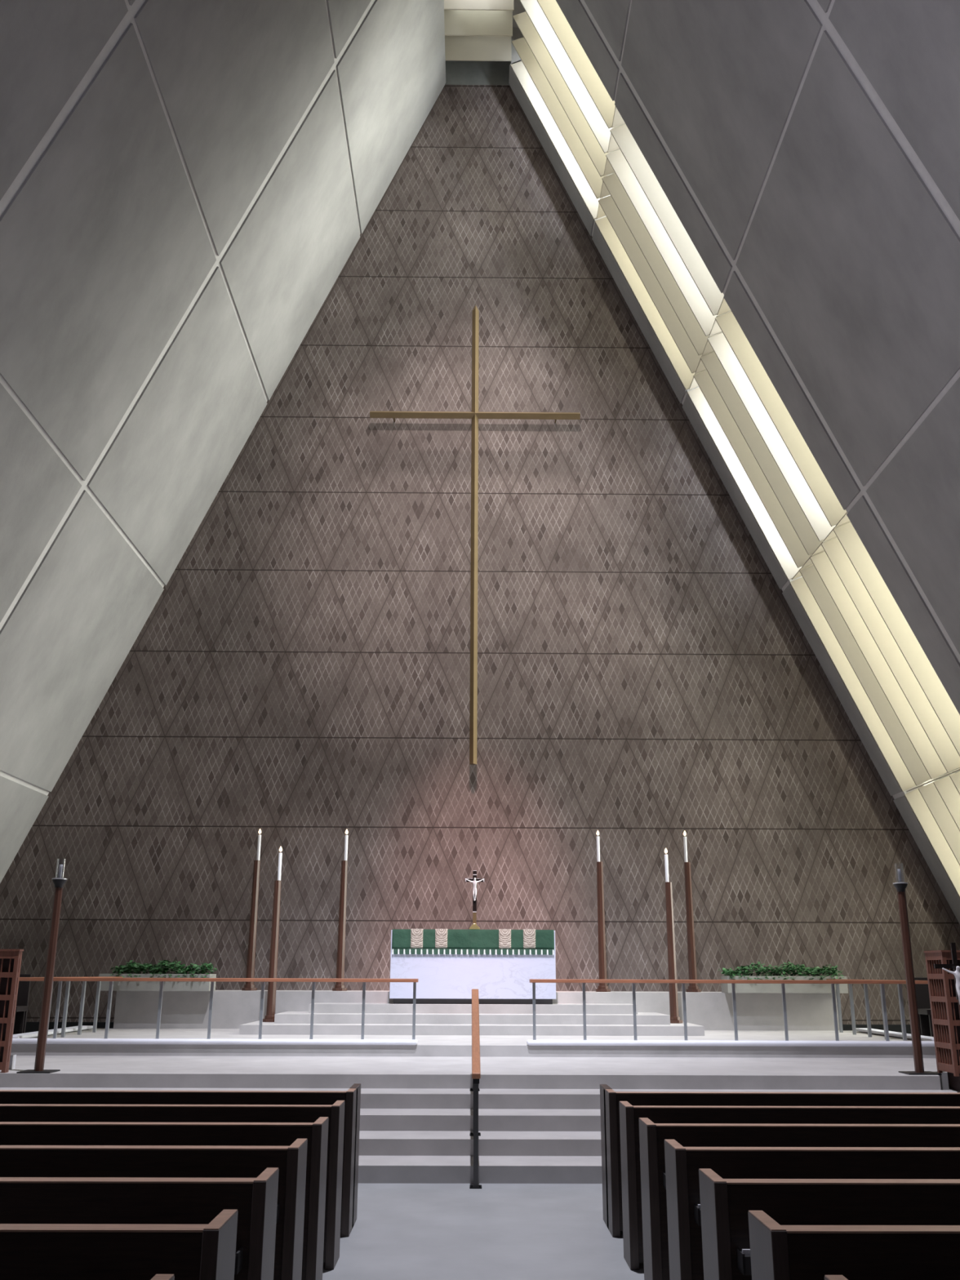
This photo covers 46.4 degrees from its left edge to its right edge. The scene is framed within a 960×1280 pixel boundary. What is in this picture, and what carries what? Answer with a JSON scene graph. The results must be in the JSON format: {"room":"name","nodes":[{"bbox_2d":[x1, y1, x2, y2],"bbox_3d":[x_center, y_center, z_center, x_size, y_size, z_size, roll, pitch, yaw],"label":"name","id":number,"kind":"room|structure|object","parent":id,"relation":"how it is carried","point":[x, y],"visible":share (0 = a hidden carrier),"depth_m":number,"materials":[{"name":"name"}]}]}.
{"room":"house of worship","nodes":[
{"label":"house of worship","id":0,"kind":"room"},
{"bbox_2d":[0,0,445,883],"bbox_3d":[-6.057,-7.358,9.127,10.652,23.401,32.400,0,-17,0],"label":"wall","id":1,"kind":"structure","parent":0,"point":[186,186],"depth_m":19.18,"materials":[{"name":"paint"}]},
{"bbox_2d":[239,1020,704,1035],"bbox_3d":[-0.134,6.651,19.200,7.580,0.150,2.000,0,-17,0],"label":"step","id":2,"kind":"structure","parent":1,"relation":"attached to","point":[252,1028],"depth_m":18.25,"materials":[{"name":"stone"}]},
{"bbox_2d":[262,880,281,1022],"bbox_3d":[-3.631,5.470,19.747,0.268,2.404,0.268,0,-17,0],"label":"candle stand","id":3,"kind":"object","parent":2,"relation":"on","point":[272,986],"visible":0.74,"depth_m":19.67,"materials":[{"name":"brown wood"}]},
{"bbox_2d":[277,846,282,880],"bbox_3d":[-3.606,4.027,20.178,0.060,0.605,0.060,0,-17,0],"label":"candle","id":4,"kind":"object","parent":3,"relation":"on","point":[280,855],"visible":1,"depth_m":20.14,"materials":[{"name":"beige wax"}]},
{"bbox_2d":[665,881,682,1023],"bbox_3d":[3.388,5.511,19.804,0.268,2.404,0.268,0,-17,0],"label":"candle stand","id":5,"kind":"object","parent":2,"relation":"on","point":[673,987],"visible":0.81,"depth_m":19.73,"materials":[{"name":"brown wood"}]},
{"bbox_2d":[664,848,668,882],"bbox_3d":[3.373,4.068,20.234,0.060,0.605,0.060,0,-17,0],"label":"candle","id":6,"kind":"object","parent":5,"relation":"on","point":[666,864],"visible":1,"depth_m":20.20,"materials":[{"name":"beige wax"}]},
{"bbox_2d":[274,1011,670,1024],"bbox_3d":[-0.131,6.586,19.506,6.650,0.150,1.450,0,-17,0],"label":"step","id":7,"kind":"structure","parent":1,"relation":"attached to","point":[287,1017],"depth_m":18.81,"materials":[{"name":"stone"}]},
{"bbox_2d":[10,1028,935,1057],"bbox_3d":[-0.133,6.774,17.774,13.900,0.900,4.662,0,-17,0],"label":"platform","id":8,"kind":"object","parent":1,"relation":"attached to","point":[491,1046],"depth_m":15.68,"materials":[{"name":"stone"}]},
{"bbox_2d":[11,976,418,1044],"bbox_3d":[-3.973,5.831,17.789,6.150,0.890,4.340,0,-17,0],"label":"rail","id":9,"kind":"object","parent":8,"relation":"on","point":[20,1038],"visible":0.91,"depth_m":15.82,"materials":[{"name":"brown wood"}]},
{"bbox_2d":[308,1002,637,1013],"bbox_3d":[-0.118,6.521,19.812,5.700,0.150,0.900,0,-17,0],"label":"step","id":10,"kind":"structure","parent":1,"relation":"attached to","point":[319,1007],"depth_m":19.39,"materials":[{"name":"stone"}]},
{"bbox_2d":[389,929,555,1004],"bbox_3d":[-0.126,5.868,20.080,2.920,1.255,0.660,0,-17,0],"label":"altar","id":11,"kind":"object","parent":10,"relation":"on","point":[443,979],"visible":0.73,"depth_m":19.71,"materials":[{"name":"white stone"}]},
{"bbox_2d":[391,928,554,955],"bbox_3d":[-0.125,5.452,20.184,2.880,0.443,0.698,0,-17,0],"label":"altar cloth","id":12,"kind":"object","parent":11,"relation":"on","point":[528,941],"visible":1,"depth_m":19.87,"materials":[{"name":"green fabric"}]},
{"bbox_2d":[465,871,484,929],"bbox_3d":[-0.097,4.741,20.414,0.360,1.045,0.146,0,-17,0],"label":"crucifix","id":13,"kind":"object","parent":12,"relation":"on","point":[474,880],"visible":1,"depth_m":20.39,"materials":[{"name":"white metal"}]},
{"bbox_2d":[0,1055,951,1089],"bbox_3d":[-0.098,5.766,14.131,13.800,0.750,2.896,0,-17,0],"label":"step","id":14,"kind":"structure","parent":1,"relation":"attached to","point":[76,1071],"depth_m":13.07,"materials":[{"name":"stone"}]},
{"bbox_2d":[0,949,23,1072],"bbox_3d":[-5.936,4.331,13.104,0.974,1.372,0.124,0,-17,0],"label":"lectern","id":15,"kind":"object","parent":14,"relation":"on","point":[10,959],"visible":1,"depth_m":13.13,"materials":[{"name":"brown wood"}]},
{"bbox_2d":[8,1054,16,1069],"bbox_3d":[-5.628,5.051,13.393,0.100,0.160,0.100,0,-17,0],"label":"post","id":16,"kind":"object","parent":14,"relation":"on","point":[12,1060],"visible":0.57,"depth_m":13.36,"materials":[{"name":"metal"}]},
{"bbox_2d":[16,858,66,1073],"bbox_3d":[-5.120,3.847,13.339,0.380,2.440,0.340,0,-17,0],"label":"stand","id":17,"kind":"object","parent":14,"relation":"on","point":[59,882],"visible":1,"depth_m":13.24,"materials":[{"name":"brown wood"}]},
{"bbox_2d":[52,879,66,888],"bbox_3d":[-5.117,2.966,13.602,0.164,0.100,0.164,0,-17,0],"label":"cup","id":18,"kind":"object","parent":17,"relation":"on","point":[59,883],"depth_m":13.55,"materials":[{"name":"black metal"}]},
{"bbox_2d":[57,864,62,877],"bbox_3d":[-5.117,2.813,13.648,0.040,0.175,0.040,0,-17,0],"label":"candle","id":19,"kind":"object","parent":17,"relation":"on","point":[60,875],"visible":1,"depth_m":13.63,"materials":[{"name":"white wax"}]},
{"bbox_2d":[893,862,942,1075],"bbox_3d":[5.188,3.942,13.537,0.380,2.440,0.340,0,-17,0],"label":"stand","id":20,"kind":"object","parent":14,"relation":"on","point":[900,886],"visible":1,"depth_m":13.45,"materials":[{"name":"brown wood"}]},
{"bbox_2d":[897,868,902,881],"bbox_3d":[5.192,2.908,13.846,0.040,0.175,0.040,0,-17,0],"label":"candle","id":21,"kind":"object","parent":20,"relation":"on","point":[899,870],"visible":1,"depth_m":13.83,"materials":[{"name":"white wax"}]},
{"bbox_2d":[893,883,907,892],"bbox_3d":[5.191,3.061,13.800,0.164,0.100,0.164,0,-17,0],"label":"cup","id":22,"kind":"object","parent":20,"relation":"on","point":[900,887],"depth_m":13.75,"materials":[{"name":"black metal"}]},
{"bbox_3d":[-0.137,6.964,18.167,20.400,0.760,6.400,0,-17,0],"label":"trim","id":23,"kind":"structure","parent":1,"relation":"attached to","visible":0},
{"bbox_2d":[13,973,31,1034],"bbox_3d":[-7.579,5.903,17.899,0.540,1.070,0.520,0,-17,0],"label":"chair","id":24,"kind":"object","parent":23,"relation":"on","point":[24,988],"visible":0.47,"depth_m":18.11,"materials":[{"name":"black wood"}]},
{"bbox_2d":[914,977,933,1036],"bbox_3d":[7.370,5.992,18.019,0.540,1.070,0.520,0,-17,0],"label":"chair","id":25,"kind":"object","parent":23,"relation":"on","point":[922,989],"visible":0.18,"depth_m":18.23,"materials":[{"name":"black wood"}]},
{"bbox_2d":[0,84,959,1024],"bbox_3d":[-0.147,-2.646,24.555,21.871,23.030,0.350,0,-17,0],"label":"wall","id":26,"kind":"structure","parent":0,"point":[300,676],"depth_m":23.26,"materials":[{"name":"tile"}]},
{"bbox_2d":[25,1022,911,1033],"bbox_3d":[-0.165,7.407,21.322,20.600,0.195,0.100,0,-17,0],"label":"baseboard","id":27,"kind":"structure","parent":26,"relation":"attached to","point":[30,1026],"depth_m":21.24,"materials":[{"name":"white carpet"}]},
{"bbox_2d":[369,305,580,764],"bbox_3d":[-0.119,-2.547,24.135,4.640,10.600,0.420,0,-17,0],"label":"wall cross","id":28,"kind":"object","parent":26,"relation":"attached to","point":[474,415],"visible":1,"depth_m":24.51,"materials":[{"name":"gold metal"}]},
{"bbox_2d":[113,990,839,1031],"bbox_3d":[-0.025,7.318,20.724,13.130,1.545,1.300,0,-17,0],"label":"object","id":29,"kind":"structure","parent":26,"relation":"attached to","point":[713,1011],"depth_m":20.25,"materials":[{"name":"stone"}]},
{"bbox_2d":[98,973,216,991],"bbox_3d":[-5.840,6.206,20.289,1.980,0.292,0.540,0,-17,0],"label":"planter box","id":30,"kind":"object","parent":29,"relation":"on","point":[117,985],"visible":0.77,"depth_m":20.02,"materials":[{"name":"concrete"}]},
{"bbox_2d":[111,960,217,977],"bbox_3d":[-5.742,5.996,20.318,1.882,0.366,0.709,0,-17,0],"label":"plants","id":31,"kind":"object","parent":30,"relation":"in","point":[157,969],"visible":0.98,"depth_m":20.23,"materials":[{"name":"green plant"}]},
{"bbox_2d":[241,860,260,991],"bbox_3d":[-4.313,5.415,21.302,0.268,2.404,0.268,0,-17,0],"label":"candle stand","id":32,"kind":"object","parent":29,"relation":"on","point":[249,986],"visible":1,"depth_m":21.22,"materials":[{"name":"brown wood"}]},
{"bbox_2d":[256,828,261,860],"bbox_3d":[-4.288,3.972,21.732,0.060,0.605,0.060,0,-17,0],"label":"candle","id":33,"kind":"object","parent":32,"relation":"on","point":[260,830],"visible":1,"depth_m":21.70,"materials":[{"name":"white wax"}]},
{"bbox_2d":[332,860,347,991],"bbox_3d":[-2.623,5.424,21.315,0.268,2.404,0.268,0,-17,0],"label":"candle stand","id":34,"kind":"object","parent":29,"relation":"on","point":[340,986],"visible":1,"depth_m":21.23,"materials":[{"name":"brown wood"}]},
{"bbox_2d":[344,829,347,860],"bbox_3d":[-2.599,3.982,21.746,0.060,0.605,0.060,0,-17,0],"label":"candle","id":35,"kind":"object","parent":34,"relation":"on","point":[346,831],"visible":1,"depth_m":21.71,"materials":[{"name":"beige wax"}]},
{"bbox_2d":[595,862,610,991],"bbox_3d":[2.316,5.454,21.355,0.268,2.404,0.268,0,-17,0],"label":"candle stand","id":36,"kind":"object","parent":29,"relation":"on","point":[602,987],"visible":0.99,"depth_m":21.28,"materials":[{"name":"brown wood"}]},
{"bbox_2d":[596,830,599,862],"bbox_3d":[2.301,4.011,21.785,0.060,0.605,0.060,0,-17,0],"label":"candle","id":37,"kind":"object","parent":36,"relation":"on","point":[597,832],"visible":1,"depth_m":21.75,"materials":[{"name":"beige wax"}]},
{"bbox_2d":[684,862,701,991],"bbox_3d":[4.016,5.464,21.369,0.268,2.404,0.268,0,-17,0],"label":"candle stand","id":38,"kind":"object","parent":29,"relation":"on","point":[688,890],"visible":0.93,"depth_m":21.29,"materials":[{"name":"brown wood"}]},
{"bbox_2d":[683,831,687,862],"bbox_3d":[4.001,4.021,21.799,0.060,0.605,0.060,0,-17,0],"label":"candle","id":39,"kind":"object","parent":38,"relation":"on","point":[684,833],"visible":1,"depth_m":21.77,"materials":[{"name":"beige wax"}]},
{"bbox_2d":[720,975,848,993],"bbox_3d":[5.529,6.273,20.380,2.160,0.292,0.540,0,-17,0],"label":"planter box","id":40,"kind":"object","parent":29,"relation":"on","point":[726,988],"visible":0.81,"depth_m":20.11,"materials":[{"name":"concrete"}]},
{"bbox_2d":[718,961,844,980],"bbox_3d":[5.493,6.055,20.411,2.223,0.365,0.707,0,-17,0],"label":"plants","id":41,"kind":"object","parent":40,"relation":"in","point":[812,971],"visible":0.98,"depth_m":20.34,"materials":[{"name":"green plant"}]},
{"bbox_2d":[444,60,510,84],"bbox_3d":[-0.065,-14.250,27.983,1.796,1.170,0.315,0,-17,0],"label":"trim","id":42,"kind":"structure","parent":26,"relation":"attached to","point":[457,72],"depth_m":27.77,"materials":[{"name":"paint"}]},
{"bbox_2d":[0,1087,957,1183],"bbox_3d":[-0.115,6.494,15.785,24.000,0.900,11.234,0,-17,0],"label":"stairs","id":43,"kind":"structure","parent":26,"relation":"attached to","point":[407,1135],"depth_m":11.40,"materials":[{"name":"stone"}]},
{"bbox_2d":[469,988,481,1188],"bbox_3d":[-0.048,4.518,11.592,0.110,1.690,2.600,0,-17,0],"label":"handrail","id":44,"kind":"object","parent":43,"relation":"on","point":[476,1071],"visible":1,"depth_m":10.48,"materials":[{"name":"brown wood"}]},
{"bbox_2d":[923,950,959,1091],"bbox_3d":[5.760,4.417,13.026,0.824,1.542,0.524,0,-17,0],"label":"shelf","id":45,"kind":"object","parent":43,"relation":"on","point":[944,1002],"visible":0.98,"depth_m":12.96,"materials":[{"name":"brown wood"}]},
{"bbox_2d":[933,942,959,1092],"bbox_3d":[5.424,4.252,12.613,0.428,1.620,0.258,-9,-19,28],"label":"crucifix","id":46,"kind":"object","parent":43,"relation":"on","point":[956,967],"visible":1,"depth_m":12.75,"materials":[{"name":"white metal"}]},
{"bbox_2d":[322,1183,644,1279],"bbox_3d":[0.032,2.265,0.559,24.000,0.300,20.366,0,-17,0],"label":"floor","id":47,"kind":"structure","parent":0,"point":[399,1231],"depth_m":8.28,"materials":[{"name":"concrete"}]},
{"bbox_2d":[0,1209,238,1279],"bbox_3d":[-3.622,2.593,3.968,5.400,0.997,0.595,0,-17,0],"label":"pew","id":48,"kind":"object","parent":47,"relation":"on","point":[28,1251],"visible":1,"depth_m":3.93,"materials":[{"name":"brown wood"}]},
{"bbox_2d":[0,1167,279,1279],"bbox_3d":[-3.631,2.866,4.886,5.400,0.997,0.595,0,-17,0],"label":"pew","id":49,"kind":"object","parent":47,"relation":"on","point":[23,1200],"visible":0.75,"depth_m":4.84,"materials":[{"name":"brown wood"}]},
{"bbox_2d":[0,1138,307,1279],"bbox_3d":[-3.640,3.140,5.804,5.400,0.997,0.595,0,-17,0],"label":"pew","id":50,"kind":"object","parent":47,"relation":"on","point":[15,1161],"visible":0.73,"depth_m":5.76,"materials":[{"name":"brown wood"}]},
{"bbox_2d":[150,1274,174,1279],"bbox_3d":[-3.613,2.319,3.050,5.400,0.997,0.595,0,-17,0],"label":"pew","id":51,"kind":"object","parent":47,"relation":"on","point":[157,1277],"visible":1,"depth_m":3.31,"materials":[{"name":"brown wood"}]},
{"bbox_2d":[0,1116,328,1279],"bbox_3d":[-3.649,3.414,6.722,5.400,0.997,0.595,0,-17,0],"label":"pew","id":52,"kind":"object","parent":47,"relation":"on","point":[11,1133],"visible":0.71,"depth_m":6.67,"materials":[{"name":"brown wood"}]},
{"bbox_2d":[0,1100,345,1269],"bbox_3d":[-3.658,3.688,7.640,5.400,0.997,0.595,0,-17,0],"label":"pew","id":53,"kind":"object","parent":47,"relation":"on","point":[335,1112],"visible":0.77,"depth_m":7.59,"materials":[{"name":"brown wood"}]},
{"bbox_2d":[0,1088,357,1236],"bbox_3d":[-3.667,3.962,8.558,5.400,0.997,0.595,0,-17,0],"label":"pew","id":54,"kind":"object","parent":47,"relation":"on","point":[349,1096],"visible":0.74,"depth_m":8.51,"materials":[{"name":"brown wood"}]},
{"bbox_2d":[350,1083,360,1228],"bbox_3d":[-3.669,4.026,8.779,5.400,1.000,0.375,0,-17,0],"label":"screen","id":55,"kind":"object","parent":47,"relation":"on","point":[357,1086],"visible":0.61,"depth_m":8.83,"materials":[{"name":"brown wood"}]},
{"bbox_2d":[600,1084,611,1229],"bbox_3d":[3.677,4.069,8.838,5.400,1.000,0.375,0,-17,0],"label":"screen","id":56,"kind":"object","parent":47,"relation":"on","point":[602,1086],"visible":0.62,"depth_m":8.85,"materials":[{"name":"brown wood"}]},
{"bbox_2d":[603,1088,959,1237],"bbox_3d":[3.679,4.005,8.617,5.400,0.997,0.595,0,-17,0],"label":"pew","id":57,"kind":"object","parent":47,"relation":"on","point":[612,1098],"visible":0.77,"depth_m":8.55,"materials":[{"name":"brown wood"}]},
{"bbox_2d":[618,1101,959,1270],"bbox_3d":[3.688,3.731,7.699,5.400,0.997,0.595,0,-17,0],"label":"pew","id":58,"kind":"object","parent":47,"relation":"on","point":[629,1114],"visible":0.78,"depth_m":7.63,"materials":[{"name":"brown wood"}]},
{"bbox_2d":[638,1117,959,1279],"bbox_3d":[3.697,3.458,6.781,5.400,0.997,0.595,0,-17,0],"label":"pew","id":59,"kind":"object","parent":47,"relation":"on","point":[652,1135],"visible":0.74,"depth_m":6.71,"materials":[{"name":"brown wood"}]},
{"bbox_2d":[664,1139,959,1279],"bbox_3d":[3.706,3.184,5.863,5.400,0.997,0.595,0,-17,0],"label":"pew","id":60,"kind":"object","parent":47,"relation":"on","point":[682,1164],"visible":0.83,"depth_m":5.79,"materials":[{"name":"brown wood"}]},
{"bbox_2d":[698,1168,959,1279],"bbox_3d":[3.715,2.910,4.945,5.400,0.997,0.595,0,-17,0],"label":"pew","id":61,"kind":"object","parent":47,"relation":"on","point":[725,1203],"visible":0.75,"depth_m":4.86,"materials":[{"name":"brown wood"}]},
{"bbox_2d":[742,1248,750,1256],"bbox_3d":[1.189,2.615,4.720,0.160,0.080,0.012,0,-17,0],"label":"card","id":62,"kind":"object","parent":61,"relation":"in","point":[747,1251],"visible":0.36,"depth_m":4.72,"materials":[{"name":"white paper"}]},
{"bbox_2d":[824,1275,848,1279],"bbox_3d":[3.733,2.362,3.109,5.400,0.997,0.595,0,-17,0],"label":"pew","id":63,"kind":"object","parent":47,"relation":"on","point":[826,1277],"visible":1,"depth_m":3.34,"materials":[{"name":"brown wood"}]},
{"bbox_2d":[747,1210,959,1279],"bbox_3d":[3.724,2.636,4.027,5.400,0.997,0.595,0,-17,0],"label":"pew","id":64,"kind":"object","parent":47,"relation":"on","point":[778,1251],"visible":1,"depth_m":3.95,"materials":[{"name":"brown wood"}]},
{"bbox_2d":[510,0,525,64],"bbox_3d":[0.136,-18.988,12.657,2.696,1.450,32.400,0,-17,0],"label":"ceiling","id":65,"kind":"structure","parent":0,"point":[518,8],"depth_m":27.21,"materials":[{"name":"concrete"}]},
{"bbox_2d":[444,0,513,61],"bbox_3d":[-0.040,-14.932,25.382,1.636,0.850,3.710,0,-17,0],"label":"window","id":66,"kind":"structure","parent":65,"relation":"attached to","point":[476,30],"depth_m":26.45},
{"bbox_2d":[508,0,959,924],"bbox_3d":[6.207,-7.327,9.238,10.771,23.488,32.400,0,-17,0],"label":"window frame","id":67,"kind":"structure","parent":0,"point":[807,152],"depth_m":17.58,"materials":[{"name":"paint"}]},
{"bbox_2d":[510,0,959,1046],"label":"window","id":68,"kind":"structure","parent":67,"relation":"in","point":[910,715],"depth_m":22.40,"materials":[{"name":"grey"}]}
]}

